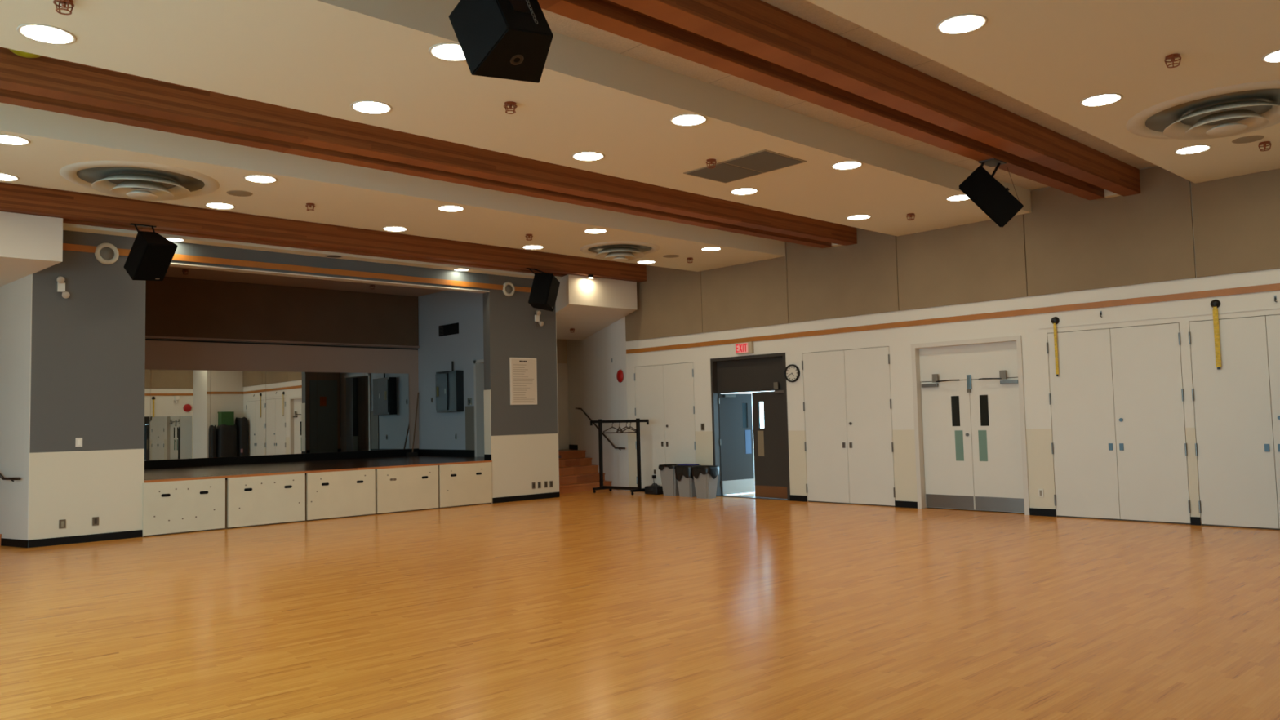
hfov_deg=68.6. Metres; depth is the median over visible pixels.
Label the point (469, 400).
wall switch
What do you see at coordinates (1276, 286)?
trim
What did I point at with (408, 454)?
push broom
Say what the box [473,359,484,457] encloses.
trim
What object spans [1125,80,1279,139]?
air diffuser
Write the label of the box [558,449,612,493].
stairs
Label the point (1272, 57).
recessed light
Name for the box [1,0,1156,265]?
ceiling
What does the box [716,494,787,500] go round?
threshold
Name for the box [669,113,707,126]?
recessed light
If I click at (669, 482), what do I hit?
waste bin
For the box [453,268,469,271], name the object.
recessed light
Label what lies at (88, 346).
wall
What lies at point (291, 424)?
wall mirror
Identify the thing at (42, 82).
ceiling beam
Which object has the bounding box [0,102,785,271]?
ceiling
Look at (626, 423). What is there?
hanger
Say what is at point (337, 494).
panel
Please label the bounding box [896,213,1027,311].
acoustic panel
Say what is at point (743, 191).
recessed light
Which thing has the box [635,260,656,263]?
recessed light
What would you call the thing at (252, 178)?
recessed light
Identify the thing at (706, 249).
recessed light
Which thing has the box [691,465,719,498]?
waste bin
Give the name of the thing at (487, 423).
trim
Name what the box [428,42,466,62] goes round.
recessed light
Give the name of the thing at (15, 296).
wall
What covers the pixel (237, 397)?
wall mirror
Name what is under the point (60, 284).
emergency light
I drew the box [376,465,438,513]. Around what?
panel
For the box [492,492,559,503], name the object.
baseboard
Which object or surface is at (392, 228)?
recessed light
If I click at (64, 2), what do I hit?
sprinkler
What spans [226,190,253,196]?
ceiling speaker
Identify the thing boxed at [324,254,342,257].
recessed light
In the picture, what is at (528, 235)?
sprinkler
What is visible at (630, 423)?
hanger
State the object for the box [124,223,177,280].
speaker
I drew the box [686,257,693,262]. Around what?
sprinkler
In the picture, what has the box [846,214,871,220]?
recessed light
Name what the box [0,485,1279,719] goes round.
floor
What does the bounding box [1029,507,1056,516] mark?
baseboard
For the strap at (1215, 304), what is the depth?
12.66 m
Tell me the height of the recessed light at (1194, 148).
0.007 m
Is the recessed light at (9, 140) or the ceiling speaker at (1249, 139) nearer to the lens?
the recessed light at (9, 140)
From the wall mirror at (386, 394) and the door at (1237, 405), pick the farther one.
the wall mirror at (386, 394)
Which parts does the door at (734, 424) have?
open door, kick plate, push plate, transom panel, push plate, kick plate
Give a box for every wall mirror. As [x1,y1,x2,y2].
[144,369,151,460]
[150,369,210,460]
[210,370,266,457]
[266,371,317,455]
[316,372,364,453]
[364,373,409,450]
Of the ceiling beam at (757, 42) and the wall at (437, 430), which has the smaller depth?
the ceiling beam at (757, 42)
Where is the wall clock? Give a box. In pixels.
[784,364,799,382]
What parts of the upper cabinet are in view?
door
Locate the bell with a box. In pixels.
[616,369,622,382]
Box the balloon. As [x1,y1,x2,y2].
[8,48,41,57]
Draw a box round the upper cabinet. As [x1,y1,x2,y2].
[435,360,463,412]
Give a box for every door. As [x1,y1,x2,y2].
[556,363,568,449]
[634,362,695,491]
[710,352,790,500]
[801,346,895,506]
[911,335,1029,515]
[1046,322,1191,524]
[1188,314,1279,529]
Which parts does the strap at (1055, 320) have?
knob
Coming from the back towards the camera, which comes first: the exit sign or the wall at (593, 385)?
the wall at (593, 385)
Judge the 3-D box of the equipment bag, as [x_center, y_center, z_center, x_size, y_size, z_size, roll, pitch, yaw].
[0.319,2.767,20.164,0.300,0.226,0.420,2,-5,-43]
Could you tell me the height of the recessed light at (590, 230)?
0.007 m
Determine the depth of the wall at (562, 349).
24.49 m
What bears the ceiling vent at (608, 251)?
in the ceiling at (342, 194)
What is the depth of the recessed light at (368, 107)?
8.99 m
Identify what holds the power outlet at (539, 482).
attached to the wall at (88, 346)
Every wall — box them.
[0,211,62,286]
[0,274,32,545]
[28,230,559,540]
[145,337,418,460]
[417,290,484,457]
[555,274,637,340]
[555,329,559,479]
[556,338,568,450]
[566,316,629,490]
[625,165,1279,525]
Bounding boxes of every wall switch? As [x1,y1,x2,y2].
[467,397,471,404]
[701,423,704,430]
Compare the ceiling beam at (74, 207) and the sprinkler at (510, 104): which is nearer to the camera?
the sprinkler at (510, 104)
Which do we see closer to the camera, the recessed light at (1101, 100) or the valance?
the recessed light at (1101, 100)
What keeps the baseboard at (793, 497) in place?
attached to the wall at (1040, 457)
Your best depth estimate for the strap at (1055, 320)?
14.23 m
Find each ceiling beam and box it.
[0,46,857,248]
[0,182,646,282]
[537,0,1140,199]
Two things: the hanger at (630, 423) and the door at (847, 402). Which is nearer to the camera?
the door at (847, 402)
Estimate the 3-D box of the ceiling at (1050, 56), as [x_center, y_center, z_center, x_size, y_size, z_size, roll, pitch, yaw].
[3.088,-2.905,6.216,15.860,0.350,3.570,2,-5,-43]
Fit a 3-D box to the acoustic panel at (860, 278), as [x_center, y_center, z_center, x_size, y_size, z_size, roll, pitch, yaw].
[3.651,-1.595,17.150,0.030,1.635,2.378,2,-5,-43]
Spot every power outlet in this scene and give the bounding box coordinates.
[58,519,66,528]
[92,516,98,525]
[532,482,535,488]
[537,481,541,488]
[549,480,552,487]
[1038,488,1044,497]
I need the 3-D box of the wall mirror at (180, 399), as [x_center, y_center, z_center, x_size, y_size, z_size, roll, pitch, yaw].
[-9.358,1.108,19.120,1.146,1.810,0.016,2,-5,-43]
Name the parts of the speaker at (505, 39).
terminal plate, chain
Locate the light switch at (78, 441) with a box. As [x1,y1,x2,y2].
[75,437,82,446]
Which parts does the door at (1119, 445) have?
flush pull, flush pull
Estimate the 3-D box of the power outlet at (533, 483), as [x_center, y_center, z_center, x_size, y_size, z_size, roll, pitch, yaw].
[-2.212,2.610,19.507,0.075,0.130,0.016,2,-5,-43]
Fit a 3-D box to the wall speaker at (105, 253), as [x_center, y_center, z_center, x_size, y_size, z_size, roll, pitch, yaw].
[-8.119,-1.622,14.288,0.330,0.330,0.050,2,-5,-43]
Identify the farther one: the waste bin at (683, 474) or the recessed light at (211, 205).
the waste bin at (683, 474)
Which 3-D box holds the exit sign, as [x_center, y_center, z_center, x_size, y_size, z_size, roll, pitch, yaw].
[2.087,-0.240,18.736,0.080,0.220,0.420,2,-5,-43]
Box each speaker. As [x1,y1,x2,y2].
[94,242,119,264]
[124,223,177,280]
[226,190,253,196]
[448,0,553,83]
[502,281,515,296]
[525,267,559,311]
[662,254,679,257]
[959,158,1023,226]
[1231,135,1264,143]
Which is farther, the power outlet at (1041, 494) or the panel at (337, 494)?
the panel at (337, 494)
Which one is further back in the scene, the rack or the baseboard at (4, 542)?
the rack
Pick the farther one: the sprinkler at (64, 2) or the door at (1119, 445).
the door at (1119, 445)
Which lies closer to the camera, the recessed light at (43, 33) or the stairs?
the recessed light at (43, 33)
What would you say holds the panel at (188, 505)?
attached to the wall at (88, 346)
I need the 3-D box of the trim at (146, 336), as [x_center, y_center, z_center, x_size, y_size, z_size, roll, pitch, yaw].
[-8.423,-0.415,20.094,8.250,0.045,0.100,2,-5,-43]
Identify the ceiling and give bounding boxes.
[0,0,1031,235]
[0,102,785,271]
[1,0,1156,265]
[62,222,561,279]
[164,266,446,296]
[806,0,1279,183]
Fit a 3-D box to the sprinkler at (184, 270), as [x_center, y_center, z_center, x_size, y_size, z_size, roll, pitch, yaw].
[-8.884,-1.717,18.327,0.130,0.090,0.130,2,-5,-43]
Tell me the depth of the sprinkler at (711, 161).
11.11 m
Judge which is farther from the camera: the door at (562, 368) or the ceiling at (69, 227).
the door at (562, 368)
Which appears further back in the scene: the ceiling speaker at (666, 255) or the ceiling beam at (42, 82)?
the ceiling speaker at (666, 255)
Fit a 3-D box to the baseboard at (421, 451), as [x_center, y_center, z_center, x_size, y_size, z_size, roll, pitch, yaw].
[-4.525,2.165,21.890,0.020,0.150,2.500,2,-5,-43]
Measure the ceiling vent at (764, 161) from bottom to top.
0.012 m
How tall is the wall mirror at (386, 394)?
1.810 m
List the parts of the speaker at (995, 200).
beam plate, mount arm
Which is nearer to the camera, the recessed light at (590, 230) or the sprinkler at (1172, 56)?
the sprinkler at (1172, 56)
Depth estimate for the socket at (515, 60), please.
6.26 m
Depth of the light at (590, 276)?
19.74 m
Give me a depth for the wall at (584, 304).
20.44 m
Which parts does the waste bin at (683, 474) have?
blue lid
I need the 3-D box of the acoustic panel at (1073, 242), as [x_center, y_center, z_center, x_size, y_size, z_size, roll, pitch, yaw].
[6.815,-1.877,13.782,0.030,1.635,2.338,2,-5,-43]
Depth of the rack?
20.57 m
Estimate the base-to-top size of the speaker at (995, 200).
0.847 m
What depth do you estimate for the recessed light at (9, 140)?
9.75 m
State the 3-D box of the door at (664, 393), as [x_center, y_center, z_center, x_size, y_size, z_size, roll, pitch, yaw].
[0.554,1.492,20.409,0.104,2.790,1.838,2,-5,-43]
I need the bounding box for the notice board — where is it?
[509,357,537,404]
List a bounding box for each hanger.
[603,423,621,433]
[616,422,635,433]
[622,422,635,433]
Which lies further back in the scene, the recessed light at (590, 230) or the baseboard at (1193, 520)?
the recessed light at (590, 230)
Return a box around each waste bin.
[658,463,679,495]
[674,463,698,497]
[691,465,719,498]
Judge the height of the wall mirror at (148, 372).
1.810 m
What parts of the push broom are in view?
handle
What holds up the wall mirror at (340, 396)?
attached to the wall at (159, 354)
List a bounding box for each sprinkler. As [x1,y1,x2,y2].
[53,0,74,15]
[182,269,189,275]
[305,203,315,211]
[503,101,517,114]
[524,234,533,240]
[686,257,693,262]
[706,158,716,168]
[906,213,915,220]
[1164,53,1181,67]
[1257,141,1271,151]
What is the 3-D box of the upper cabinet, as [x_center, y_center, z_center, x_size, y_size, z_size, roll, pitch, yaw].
[-4.412,0.615,21.666,0.236,1.170,0.870,2,-5,-43]
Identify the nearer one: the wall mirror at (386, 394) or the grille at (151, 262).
the grille at (151, 262)
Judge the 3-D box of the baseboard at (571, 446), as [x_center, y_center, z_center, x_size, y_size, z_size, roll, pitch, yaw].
[-1.717,2.247,24.153,0.019,0.130,0.556,0,-4,-26]
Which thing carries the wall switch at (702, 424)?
attached to the wall at (1040, 457)
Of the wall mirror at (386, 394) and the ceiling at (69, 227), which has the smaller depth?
the ceiling at (69, 227)
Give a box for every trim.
[62,243,531,292]
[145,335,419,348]
[169,262,489,293]
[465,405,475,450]
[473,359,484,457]
[483,389,491,454]
[626,283,1279,353]
[1039,307,1279,328]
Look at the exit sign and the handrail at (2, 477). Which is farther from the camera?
the exit sign
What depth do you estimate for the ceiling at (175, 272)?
20.21 m
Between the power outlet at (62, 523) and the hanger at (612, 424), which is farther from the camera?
the hanger at (612, 424)
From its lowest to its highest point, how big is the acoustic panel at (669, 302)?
1.635 m
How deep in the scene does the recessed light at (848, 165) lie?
11.52 m
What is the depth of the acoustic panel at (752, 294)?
18.76 m
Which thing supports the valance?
attached to the wall at (159, 354)
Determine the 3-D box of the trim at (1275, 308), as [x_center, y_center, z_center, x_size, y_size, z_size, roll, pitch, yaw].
[7.514,-0.602,13.005,0.010,0.012,3.980,2,-5,-43]
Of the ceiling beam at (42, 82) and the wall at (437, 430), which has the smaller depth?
the ceiling beam at (42, 82)
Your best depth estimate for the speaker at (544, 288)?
18.38 m
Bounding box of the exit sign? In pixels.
[735,342,754,354]
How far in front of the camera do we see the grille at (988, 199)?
11.34 m
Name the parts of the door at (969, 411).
closer arm, kick plate, transom panel, closer arm, kick plate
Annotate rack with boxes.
[590,417,648,494]
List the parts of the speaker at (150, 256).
beam plate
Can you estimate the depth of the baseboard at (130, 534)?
13.86 m
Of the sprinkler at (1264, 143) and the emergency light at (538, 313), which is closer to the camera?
the sprinkler at (1264, 143)
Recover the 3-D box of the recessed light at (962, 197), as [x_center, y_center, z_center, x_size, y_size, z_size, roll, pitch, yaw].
[4.578,-2.320,13.428,0.388,0.007,0.388,2,-5,-43]
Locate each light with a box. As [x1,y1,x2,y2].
[0,133,30,145]
[0,173,19,181]
[16,23,76,44]
[56,275,70,298]
[165,237,185,241]
[204,202,235,208]
[243,174,277,183]
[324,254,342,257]
[350,100,392,114]
[382,226,408,231]
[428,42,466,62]
[436,205,464,212]
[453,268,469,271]
[521,244,544,249]
[534,311,543,326]
[571,151,604,161]
[583,228,607,233]
[587,274,593,278]
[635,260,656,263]
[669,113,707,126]
[700,247,721,251]
[729,187,758,195]
[831,160,862,169]
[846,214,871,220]
[936,13,987,35]
[945,194,969,201]
[1080,93,1123,106]
[1173,144,1211,154]
[1261,48,1279,63]
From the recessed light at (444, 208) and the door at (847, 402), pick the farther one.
the door at (847, 402)
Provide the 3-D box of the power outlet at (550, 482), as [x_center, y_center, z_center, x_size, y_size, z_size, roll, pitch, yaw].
[-1.876,2.621,19.821,0.075,0.130,0.016,2,-5,-43]
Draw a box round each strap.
[1050,316,1059,376]
[1210,299,1221,369]
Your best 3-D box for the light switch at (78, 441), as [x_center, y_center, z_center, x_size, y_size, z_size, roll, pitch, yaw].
[-8.311,1.219,13.894,0.090,0.130,0.016,2,-5,-43]
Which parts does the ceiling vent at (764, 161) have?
panel, panel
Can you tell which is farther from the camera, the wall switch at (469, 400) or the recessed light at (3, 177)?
the wall switch at (469, 400)
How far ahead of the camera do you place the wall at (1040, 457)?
15.32 m
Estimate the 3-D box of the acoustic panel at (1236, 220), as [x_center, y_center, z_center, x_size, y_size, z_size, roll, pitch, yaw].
[8.500,-2.027,11.989,0.030,1.635,2.568,2,-5,-43]
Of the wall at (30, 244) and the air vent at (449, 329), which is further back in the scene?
the air vent at (449, 329)
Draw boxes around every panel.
[142,478,225,535]
[226,473,305,527]
[306,469,375,519]
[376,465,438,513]
[439,462,492,507]
[625,265,702,341]
[701,241,788,333]
[786,227,899,323]
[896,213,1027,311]
[1023,166,1195,296]
[1191,168,1279,277]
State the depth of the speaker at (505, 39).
6.20 m
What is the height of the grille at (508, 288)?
0.180 m
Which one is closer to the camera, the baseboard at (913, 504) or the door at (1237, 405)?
the door at (1237, 405)
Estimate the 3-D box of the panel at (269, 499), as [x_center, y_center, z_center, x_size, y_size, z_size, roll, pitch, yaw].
[-6.253,2.342,15.729,1.285,0.805,0.062,2,-5,-43]
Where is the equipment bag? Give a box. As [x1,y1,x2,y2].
[644,483,663,494]
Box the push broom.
[406,392,418,456]
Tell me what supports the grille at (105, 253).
attached to the wall speaker at (105, 253)
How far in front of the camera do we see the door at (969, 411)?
15.34 m
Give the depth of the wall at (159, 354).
20.70 m
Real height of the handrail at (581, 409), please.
1.036 m
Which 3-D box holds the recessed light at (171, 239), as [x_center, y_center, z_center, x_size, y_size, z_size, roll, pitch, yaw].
[-7.363,-1.900,14.823,0.312,0.007,0.312,2,-5,-43]
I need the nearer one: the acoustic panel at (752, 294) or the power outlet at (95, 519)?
the power outlet at (95, 519)
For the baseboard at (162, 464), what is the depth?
20.34 m
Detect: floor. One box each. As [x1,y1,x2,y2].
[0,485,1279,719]
[143,454,560,483]
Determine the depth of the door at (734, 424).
18.91 m
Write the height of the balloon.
0.140 m
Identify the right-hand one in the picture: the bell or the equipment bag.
the equipment bag
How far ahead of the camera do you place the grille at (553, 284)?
18.41 m
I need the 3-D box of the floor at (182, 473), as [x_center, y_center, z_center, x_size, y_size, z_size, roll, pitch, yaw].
[-6.420,2.125,18.705,9.700,0.070,4.550,2,-5,-43]
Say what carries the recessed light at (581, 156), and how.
in the ceiling at (323, 57)
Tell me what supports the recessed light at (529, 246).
in the ceiling at (342, 194)
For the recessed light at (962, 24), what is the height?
0.007 m
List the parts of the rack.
post, hanging rail, post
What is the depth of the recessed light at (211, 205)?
12.84 m
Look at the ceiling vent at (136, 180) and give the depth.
11.22 m
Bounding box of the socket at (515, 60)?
[510,54,523,65]
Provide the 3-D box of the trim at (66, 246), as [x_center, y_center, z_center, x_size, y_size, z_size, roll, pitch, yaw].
[-5.247,-1.570,17.000,9.300,0.100,0.025,2,-5,-43]
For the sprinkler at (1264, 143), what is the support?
attached to the ceiling at (1050, 56)
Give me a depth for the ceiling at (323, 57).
8.84 m
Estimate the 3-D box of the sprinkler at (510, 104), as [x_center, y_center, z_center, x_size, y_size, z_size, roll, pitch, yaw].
[-1.240,-2.412,8.975,0.130,0.090,0.130,2,-5,-43]
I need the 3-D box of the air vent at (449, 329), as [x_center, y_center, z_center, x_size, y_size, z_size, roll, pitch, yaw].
[-4.482,-0.710,21.938,0.032,0.250,0.840,2,-5,-43]
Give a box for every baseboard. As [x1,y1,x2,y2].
[0,537,27,547]
[27,529,142,547]
[144,448,418,469]
[418,448,475,456]
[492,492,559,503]
[568,444,577,449]
[789,494,807,502]
[894,500,917,508]
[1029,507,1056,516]
[1190,516,1200,525]
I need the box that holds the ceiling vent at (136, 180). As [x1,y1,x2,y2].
[59,160,219,200]
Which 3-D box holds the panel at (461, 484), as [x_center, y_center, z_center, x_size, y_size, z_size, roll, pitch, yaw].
[-3.414,2.438,18.400,1.185,0.805,0.044,2,-5,-43]
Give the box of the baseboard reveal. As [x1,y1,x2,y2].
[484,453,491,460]
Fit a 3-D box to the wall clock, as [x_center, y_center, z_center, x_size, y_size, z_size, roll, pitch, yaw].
[2.897,0.254,17.875,0.050,0.344,0.344,2,-5,-43]
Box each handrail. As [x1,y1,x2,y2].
[0,473,21,481]
[575,407,625,450]
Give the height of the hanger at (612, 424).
0.243 m
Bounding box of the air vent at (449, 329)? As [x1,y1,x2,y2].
[438,322,458,336]
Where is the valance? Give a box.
[145,276,418,346]
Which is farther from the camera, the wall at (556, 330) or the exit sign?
the wall at (556, 330)
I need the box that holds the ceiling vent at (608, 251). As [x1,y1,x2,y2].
[579,241,660,261]
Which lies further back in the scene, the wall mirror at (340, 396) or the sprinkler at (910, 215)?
the wall mirror at (340, 396)
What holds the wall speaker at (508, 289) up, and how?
attached to the wall at (88, 346)
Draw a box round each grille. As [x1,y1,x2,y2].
[99,247,114,259]
[133,244,177,280]
[505,284,512,293]
[546,275,559,310]
[959,187,1000,226]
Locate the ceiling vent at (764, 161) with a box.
[683,149,807,182]
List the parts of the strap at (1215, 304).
knob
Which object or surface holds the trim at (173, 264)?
attached to the wall at (88, 346)
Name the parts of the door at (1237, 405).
flush pull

